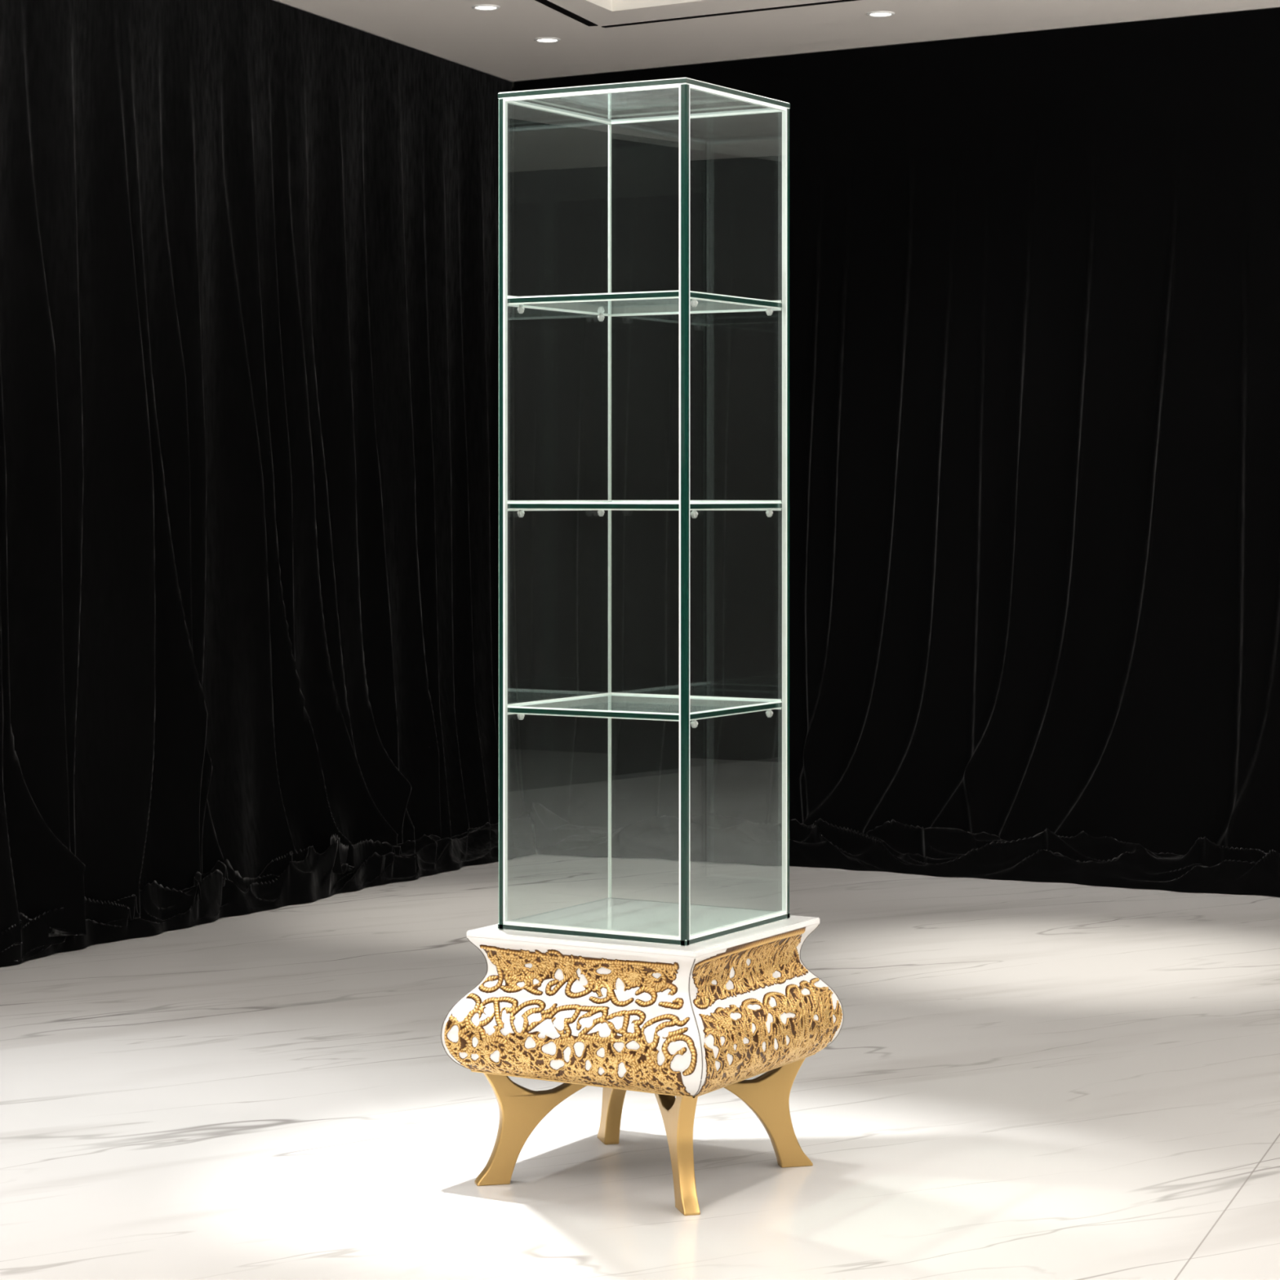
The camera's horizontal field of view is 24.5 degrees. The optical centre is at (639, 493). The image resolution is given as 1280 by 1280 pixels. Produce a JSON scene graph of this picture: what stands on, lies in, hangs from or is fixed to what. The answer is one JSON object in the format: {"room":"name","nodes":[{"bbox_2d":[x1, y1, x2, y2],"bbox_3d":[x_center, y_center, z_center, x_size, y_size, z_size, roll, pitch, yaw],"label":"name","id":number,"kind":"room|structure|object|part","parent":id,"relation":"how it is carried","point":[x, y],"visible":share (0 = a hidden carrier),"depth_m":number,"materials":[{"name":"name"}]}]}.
{"room":"showroom","nodes":[
{"label":"showroom","id":0,"kind":"room"},
{"bbox_2d":[511,87,524,811],"bbox_3d":[5.295,-0.161,9.575,12.567,2.853,3.054,0,0,30],"label":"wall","id":1,"kind":"structure","parent":0,"point":[513,88],"depth_m":11.52,"materials":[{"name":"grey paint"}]},
{"bbox_2d":[0,824,1279,1279],"bbox_3d":[1.520,1.265,4.585,15.500,0.001,18.000,0,0,30],"label":"floor","id":2,"kind":"structure","parent":0,"point":[1019,1079],"depth_m":6.13,"materials":[{"name":"white stone"}]},
{"bbox_2d":[440,77,844,1215],"bbox_3d":[0.011,0.265,5.471,0.552,2.000,0.554,0,0,30],"label":"display cabinet","id":3,"kind":"object","parent":2,"relation":"on","point":[683,1000],"visible":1,"depth_m":5.33,"materials":[{"name":"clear glass"}]},
{"bbox_3d":[-0.169,1.160,5.425,0.272,0.210,0.030,0,0,-15],"label":"leg","id":4,"kind":"part","parent":3,"relation":"part of","materials":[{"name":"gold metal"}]},
{"bbox_3d":[-0.154,0.035,5.572,0.008,1.506,0.382,0,0,30],"label":"glass panel","id":5,"kind":"part","parent":3,"relation":"part of","materials":[{"name":"clear glass"}]},
{"bbox_3d":[-0.087,0.033,5.304,0.367,1.502,0.008,0,0,30],"label":"glass panel","id":6,"kind":"part","parent":3,"relation":"part of","materials":[{"name":"clear glass"}]},
{"bbox_3d":[-0.036,1.160,5.651,0.030,0.210,0.272,0,0,-15],"label":"leg","id":7,"kind":"part","parent":3,"relation":"part of","materials":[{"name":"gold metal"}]},
{"bbox_3d":[0.011,-0.728,5.471,0.397,0.012,0.397,0,0,30],"label":"panel","id":8,"kind":"part","parent":3,"relation":"part of","materials":[{"name":"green glass"}]},
{"bbox_3d":[0.011,0.794,5.471,0.397,0.012,0.397,0,0,30],"label":"panel","id":9,"kind":"part","parent":3,"relation":"part of","materials":[{"name":"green glass"}]},
{"bbox_2d":[507,693,782,721],"bbox_3d":[0.011,0.398,5.471,0.377,0.014,0.377,0,0,30],"label":"shelf","id":10,"kind":"object","parent":3,"relation":"attached to","point":[623,706],"depth_m":5.40,"materials":[{"name":"clear glass"}]},
{"bbox_2d":[507,502,782,510],"bbox_3d":[0.011,0.024,5.471,0.377,0.014,0.377,0,0,30],"label":"shelf","id":11,"kind":"object","parent":3,"relation":"attached to","point":[511,505],"depth_m":5.32,"materials":[{"name":"clear glass"}]},
{"bbox_2d":[507,290,782,315],"bbox_3d":[0.011,-0.353,5.471,0.377,0.014,0.377,0,0,30],"label":"shelf","id":12,"kind":"object","parent":3,"relation":"attached to","point":[660,302],"depth_m":5.39,"materials":[{"name":"clear glass"}]},
{"bbox_3d":[0.058,1.160,5.291,0.030,0.210,0.272,0,0,-15],"label":"leg","id":13,"kind":"part","parent":3,"relation":"part of","materials":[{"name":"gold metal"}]},
{"bbox_3d":[0.106,0.035,5.639,0.382,1.506,0.008,0,0,30],"label":"glass panel","id":14,"kind":"part","parent":3,"relation":"part of","materials":[{"name":"clear glass"}]},
{"bbox_3d":[0.178,0.033,5.373,0.008,1.502,0.367,0,0,30],"label":"glass panel","id":15,"kind":"part","parent":3,"relation":"part of","materials":[{"name":"clear glass"}]},
{"bbox_3d":[0.191,1.160,5.518,0.272,0.210,0.030,0,0,-15],"label":"leg","id":16,"kind":"part","parent":3,"relation":"part of","materials":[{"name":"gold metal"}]},
{"bbox_2d":[272,0,1279,87],"bbox_3d":[1.520,-1.588,4.585,15.500,0.001,18.000,0,0,30],"label":"ceiling","id":17,"kind":"structure","parent":0,"point":[500,43],"depth_m":9.95,"materials":[{"name":"white paint"}]},
{"bbox_2d":[0,0,535,966],"bbox_3d":[-1.111,-0.161,8.972,0.484,2.846,4.899,0,0,20],"label":"curtain","id":18,"kind":"object","parent":17,"relation":"hanging from","point":[249,249],"visible":0.97,"depth_m":9.16,"materials":[{"name":"black fabric"}]},
{"bbox_2d":[471,4,500,10],"bbox_3d":[-0.502,-1.585,9.612,0.094,0.006,0.094,0,0,30],"label":"recessed light","id":19,"kind":"object","parent":17,"relation":"in","point":[481,6],"visible":1,"depth_m":9.60,"materials":[{"name":"white"}]},
{"bbox_2d":[533,37,560,42],"bbox_3d":[-0.324,-1.585,10.304,0.094,0.006,0.094,0,0,30],"label":"recessed light","id":20,"kind":"object","parent":17,"relation":"in","point":[538,39],"visible":1,"depth_m":10.29,"materials":[{"name":"white"}]},
{"bbox_2d":[535,0,597,26],"bbox_3d":[-0.792,-1.601,7.952,0.032,0.033,4.278,0,0,17],"label":"ceiling slot","id":21,"kind":"object","parent":17,"relation":"attached to","point":[546,2],"visible":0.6,"depth_m":9.71,"materials":[{"name":"black metal"}]},
{"bbox_2d":[586,0,703,11],"bbox_3d":[0.768,-1.658,5.733,4.437,0.140,6.813,0,0,21],"label":"ceiling light","id":22,"kind":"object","parent":17,"relation":"attached to","point":[611,5],"depth_m":9.64,"materials":[{"name":"white paint"}]},
{"bbox_2d":[601,0,858,27],"bbox_3d":[1.788,-1.601,8.717,4.634,0.033,0.022,0,0,34],"label":"ceiling slot","id":23,"kind":"object","parent":17,"relation":"attached to","point":[837,1],"visible":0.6,"depth_m":9.73,"materials":[{"name":"black metal"}]},
{"bbox_2d":[866,10,894,17],"bbox_3d":[0.796,-1.585,9.745,0.094,0.006,0.094,0,0,30],"label":"recessed light","id":24,"kind":"object","parent":17,"relation":"in","point":[874,14],"visible":1,"depth_m":9.74,"materials":[{"name":"white"}]},
{"bbox_2d":[514,8,1279,897],"bbox_3d":[1.085,-0.161,9.943,4.131,2.846,0.833,0,0,30],"label":"curtain","id":25,"kind":"object","parent":17,"relation":"hanging from","point":[1034,277],"visible":0.96,"depth_m":10.23,"materials":[{"name":"black fabric"}]}
]}

